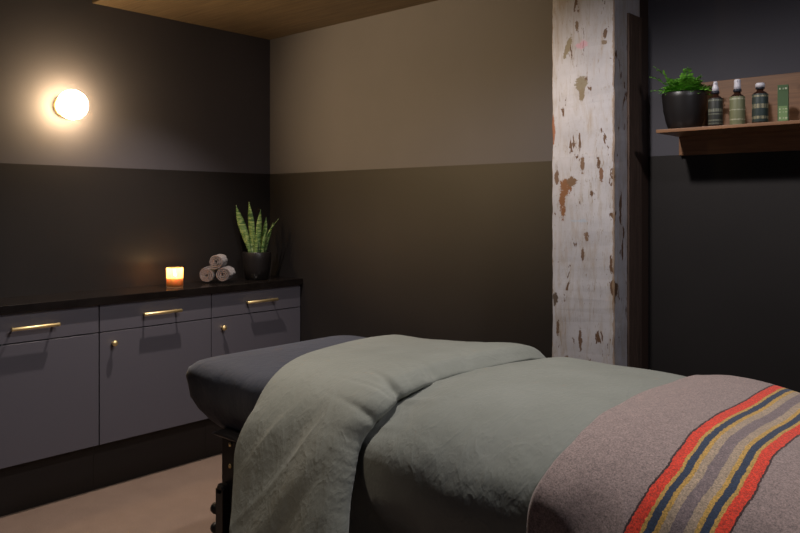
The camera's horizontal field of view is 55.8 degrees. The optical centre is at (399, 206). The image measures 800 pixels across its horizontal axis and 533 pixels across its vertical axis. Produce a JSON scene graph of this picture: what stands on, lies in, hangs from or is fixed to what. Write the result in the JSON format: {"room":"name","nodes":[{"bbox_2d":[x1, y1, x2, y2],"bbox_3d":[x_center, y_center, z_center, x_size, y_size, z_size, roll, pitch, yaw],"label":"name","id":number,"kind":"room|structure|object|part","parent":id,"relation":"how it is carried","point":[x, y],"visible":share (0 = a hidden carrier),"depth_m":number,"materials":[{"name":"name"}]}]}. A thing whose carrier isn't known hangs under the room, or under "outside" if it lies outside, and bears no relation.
{"room":"spa","nodes":[
{"label":"spa","id":0,"kind":"room"},
{"bbox_2d":[0,453,221,532],"bbox_3d":[-0.417,1.404,1.322,5.300,0.100,4.700,0,0,42],"label":"floor","id":1,"kind":"structure","parent":0,"point":[178,499],"depth_m":3.41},
{"bbox_2d":[0,305,98,516],"bbox_3d":[-1.722,0.907,3.428,0.334,0.893,0.620,0,0,42],"label":"base cabinet","id":2,"kind":"object","parent":1,"relation":"on","point":[49,359],"visible":0.98,"depth_m":3.41,"materials":[{"name":"grey wood"}]},
{"bbox_3d":[-1.610,0.528,3.336,0.044,0.016,0.210,0,0,42],"label":"handle","id":3,"kind":"part","parent":2,"relation":"part of","materials":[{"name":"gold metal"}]},
{"bbox_3d":[-1.638,0.527,3.353,0.020,0.130,0.616,0,0,42],"label":"drawer","id":4,"kind":"part","parent":2,"relation":"part of","materials":[{"name":"grey laminate"}]},
{"bbox_3d":[-1.638,0.862,3.353,0.020,0.528,0.616,0,0,42],"label":"door","id":5,"kind":"part","parent":2,"relation":"part of","materials":[{"name":"grey laminate"}]},
{"bbox_2d":[0,275,302,314],"bbox_3d":[-1.317,0.442,3.899,0.313,0.036,1.869,0,0,42],"label":"countertop","id":6,"kind":"structure","parent":2,"relation":"on","point":[8,305],"depth_m":3.74,"materials":[{"name":"black stone"}]},
{"bbox_2d":[166,267,182,287],"bbox_3d":[-1.194,0.372,4.009,0.087,0.104,0.087,0,0,42],"label":"jar candle","id":7,"kind":"object","parent":6,"relation":"on","point":[174,275],"visible":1,"depth_m":3.97,"materials":[{"name":"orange glass"}]},
{"bbox_2d":[200,266,217,281],"bbox_3d":[-1.071,0.375,4.246,0.078,0.082,0.139,0,0,0],"label":"rolled towel","id":8,"kind":"object","parent":6,"relation":"on","point":[207,274],"visible":0.98,"depth_m":4.19,"materials":[{"name":"white fabric"}]},
{"bbox_2d":[216,266,235,280],"bbox_3d":[-0.977,0.373,4.246,0.082,0.077,0.139,0,0,0],"label":"rolled towel","id":9,"kind":"object","parent":6,"relation":"on","point":[225,273],"visible":1,"depth_m":4.19,"materials":[{"name":"white fabric"}]},
{"bbox_2d":[209,254,227,268],"bbox_3d":[-1.018,0.306,4.242,0.076,0.080,0.139,0,0,0],"label":"rolled towel","id":10,"kind":"object","parent":9,"relation":"on","point":[218,261],"visible":0.98,"depth_m":4.18,"materials":[{"name":"white fabric"}]},
{"bbox_2d":[236,203,277,279],"bbox_3d":[-0.840,0.197,4.437,0.170,0.455,0.187,0,0,42],"label":"potted snake plant","id":11,"kind":"object","parent":6,"relation":"on","point":[257,260],"visible":1,"depth_m":4.41,"materials":[{"name":"green plant"}]},
{"bbox_3d":[-0.840,0.343,4.440,0.166,0.162,0.166,0,0,42],"label":"pot","id":12,"kind":"part","parent":11,"relation":"part of","materials":[{"name":"black ceramic"}]},
{"bbox_2d":[93,294,210,489],"bbox_3d":[-1.307,0.907,3.890,0.334,0.893,0.620,0,0,42],"label":"base cabinet","id":13,"kind":"object","parent":1,"relation":"on","point":[150,422],"visible":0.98,"depth_m":3.78,"materials":[{"name":"grey wood"}]},
{"bbox_3d":[-1.366,0.651,3.614,0.034,0.029,0.029,0,0,42],"label":"knob","id":14,"kind":"part","parent":13,"relation":"part of","materials":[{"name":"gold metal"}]},
{"bbox_3d":[-1.222,0.527,3.814,0.020,0.130,0.616,0,0,42],"label":"drawer","id":15,"kind":"part","parent":13,"relation":"part of","materials":[{"name":"grey laminate"}]},
{"bbox_3d":[-1.222,0.862,3.814,0.020,0.528,0.616,0,0,42],"label":"door","id":16,"kind":"part","parent":13,"relation":"part of","materials":[{"name":"grey laminate"}]},
{"bbox_3d":[-1.195,0.528,3.798,0.044,0.016,0.210,0,0,42],"label":"handle","id":17,"kind":"part","parent":13,"relation":"part of","materials":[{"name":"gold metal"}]},
{"bbox_2d":[205,285,299,457],"bbox_3d":[-0.891,0.907,4.352,0.334,0.893,0.620,0,0,42],"label":"base cabinet","id":18,"kind":"object","parent":1,"relation":"on","point":[245,320],"visible":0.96,"depth_m":4.22,"materials":[{"name":"grey wood"}]},
{"bbox_3d":[-0.807,0.862,4.276,0.020,0.528,0.616,0,0,42],"label":"door","id":19,"kind":"part","parent":18,"relation":"part of","materials":[{"name":"grey laminate"}]},
{"bbox_3d":[-0.807,0.527,4.276,0.020,0.130,0.616,0,0,42],"label":"drawer","id":20,"kind":"part","parent":18,"relation":"part of","materials":[{"name":"grey laminate"}]},
{"bbox_3d":[-0.779,0.528,4.260,0.044,0.016,0.210,0,0,42],"label":"handle","id":21,"kind":"part","parent":18,"relation":"part of","materials":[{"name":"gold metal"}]},
{"bbox_2d":[186,335,365,532],"bbox_3d":[0.316,0.936,2.168,2.223,0.836,0.796,0,0,42],"label":"massage table","id":22,"kind":"object","parent":1,"relation":"on","point":[227,388],"visible":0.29,"depth_m":2.49,"materials":[{"name":"grey leather"}]},
{"bbox_3d":[-0.611,1.069,2.518,0.031,0.038,0.038,0,0,42],"label":"leg knob","id":23,"kind":"part","parent":22,"relation":"part of","materials":[{"name":"black metal"}]},
{"bbox_3d":[-0.611,1.004,2.518,0.031,0.038,0.038,0,0,42],"label":"leg knob","id":24,"kind":"part","parent":22,"relation":"part of","materials":[{"name":"black metal"}]},
{"bbox_3d":[-0.553,0.992,2.510,0.085,0.485,0.035,0,0,42],"label":"leg","id":25,"kind":"part","parent":22,"relation":"part of","materials":[{"name":"black wood"}]},
{"bbox_2d":[229,335,685,532],"bbox_3d":[0.394,0.807,2.013,1.980,0.719,1.266,0,0,42],"label":"duvet","id":26,"kind":"object","parent":22,"relation":"on","point":[385,433],"visible":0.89,"depth_m":1.93,"materials":[{"name":"green fabric"}]},
{"bbox_2d":[527,375,799,532],"bbox_3d":[0.895,0.788,1.603,0.894,0.681,1.109,0,0,42],"label":"blanket","id":27,"kind":"object","parent":26,"relation":"on","point":[694,453],"visible":1,"depth_m":1.49,"materials":[{"name":"fabric"}]},
{"bbox_2d":[552,0,647,368],"bbox_3d":[0.808,0.158,3.043,0.278,2.393,0.300,0,0,42],"label":"timber post","id":28,"kind":"object","parent":1,"relation":"on","point":[600,47],"visible":0.79,"depth_m":2.93,"materials":[{"name":"white paint"}]},
{"bbox_2d":[0,0,269,297],"bbox_3d":[-2.350,0.104,3.061,0.100,2.500,4.700,0,0,42],"label":"wall","id":29,"kind":"structure","parent":0,"point":[173,136],"depth_m":3.97,"materials":[{"name":"paint"}]},
{"bbox_2d":[53,90,87,119],"bbox_3d":[-1.606,-0.498,3.693,0.160,0.144,0.144,0,0,42],"label":"wall sconce","id":30,"kind":"object","parent":29,"relation":"attached to","point":[71,104],"visible":1,"depth_m":3.64,"materials":[{"name":"white glass"}]},
{"bbox_3d":[-1.658,-0.498,3.740,0.020,0.110,0.110,0,0,42],"label":"wall plate","id":31,"kind":"part","parent":30,"relation":"part of","materials":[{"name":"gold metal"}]},
{"bbox_2d":[270,0,799,392],"bbox_3d":[1.158,0.104,2.998,5.200,2.500,0.100,0,0,42],"label":"wall","id":32,"kind":"structure","parent":0,"point":[411,148],"depth_m":3.58,"materials":[{"name":"paint"}]},
{"bbox_2d":[92,0,436,39],"bbox_3d":[0.744,-1.067,2.537,5.199,0.057,1.138,0,0,42],"label":"ceiling","id":33,"kind":"structure","parent":32,"relation":"attached to","point":[266,19],"depth_m":4.00,"materials":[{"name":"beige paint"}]},
{"bbox_2d":[656,72,799,155],"bbox_3d":[1.464,-0.340,2.498,1.175,0.276,0.234,0,0,42],"label":"wall shelf","id":34,"kind":"object","parent":32,"relation":"attached to","point":[773,135],"visible":0.72,"depth_m":2.77,"materials":[{"name":"brown wood"}]},
{"bbox_2d":[650,67,711,128],"bbox_3d":[1.063,-0.409,2.834,0.201,0.246,0.201,0,0,-12],"label":"potted fern","id":35,"kind":"object","parent":34,"relation":"on","point":[684,99],"visible":0.98,"depth_m":2.79,"materials":[{"name":"black ceramic"}]},
{"bbox_2d":[708,81,722,125],"bbox_3d":[1.138,-0.370,2.728,0.050,0.167,0.050,0,0,27],"label":"spray bottle","id":36,"kind":"object","parent":34,"relation":"on","point":[715,102],"visible":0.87,"depth_m":2.71,"materials":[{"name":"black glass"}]},
{"bbox_2d":[729,79,744,124],"bbox_3d":[1.194,-0.369,2.677,0.051,0.166,0.051,0,0,27],"label":"spray bottle","id":37,"kind":"object","parent":34,"relation":"on","point":[737,100],"visible":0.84,"depth_m":2.66,"materials":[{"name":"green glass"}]},
{"bbox_2d":[752,83,768,122],"bbox_3d":[1.251,-0.358,2.626,0.052,0.144,0.052,0,0,27],"label":"bottle","id":38,"kind":"object","parent":34,"relation":"on","point":[760,98],"visible":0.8,"depth_m":2.61,"materials":[{"name":"black glass"}]},
{"bbox_2d":[778,84,788,120],"bbox_3d":[1.306,-0.350,2.576,0.033,0.128,0.034,0,0,30],"label":"carton","id":39,"kind":"object","parent":34,"relation":"on","point":[783,90],"visible":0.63,"depth_m":2.56,"materials":[{"name":"green cardboard"}]},
{"bbox_3d":[1.298,-0.318,2.562,0.027,0.050,0.001,0,0,30],"label":"printed panel","id":40,"kind":"part","parent":39,"relation":"part of","materials":[{"name":"green cardboard"}]},
{"bbox_2d":[662,90,707,128],"bbox_3d":[1.070,-0.357,2.843,0.162,0.140,0.162,0,0,42],"label":"pot","id":41,"kind":"object","parent":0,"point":[681,108],"depth_m":2.78,"materials":[{"name":"black ceramic"}]}
]}

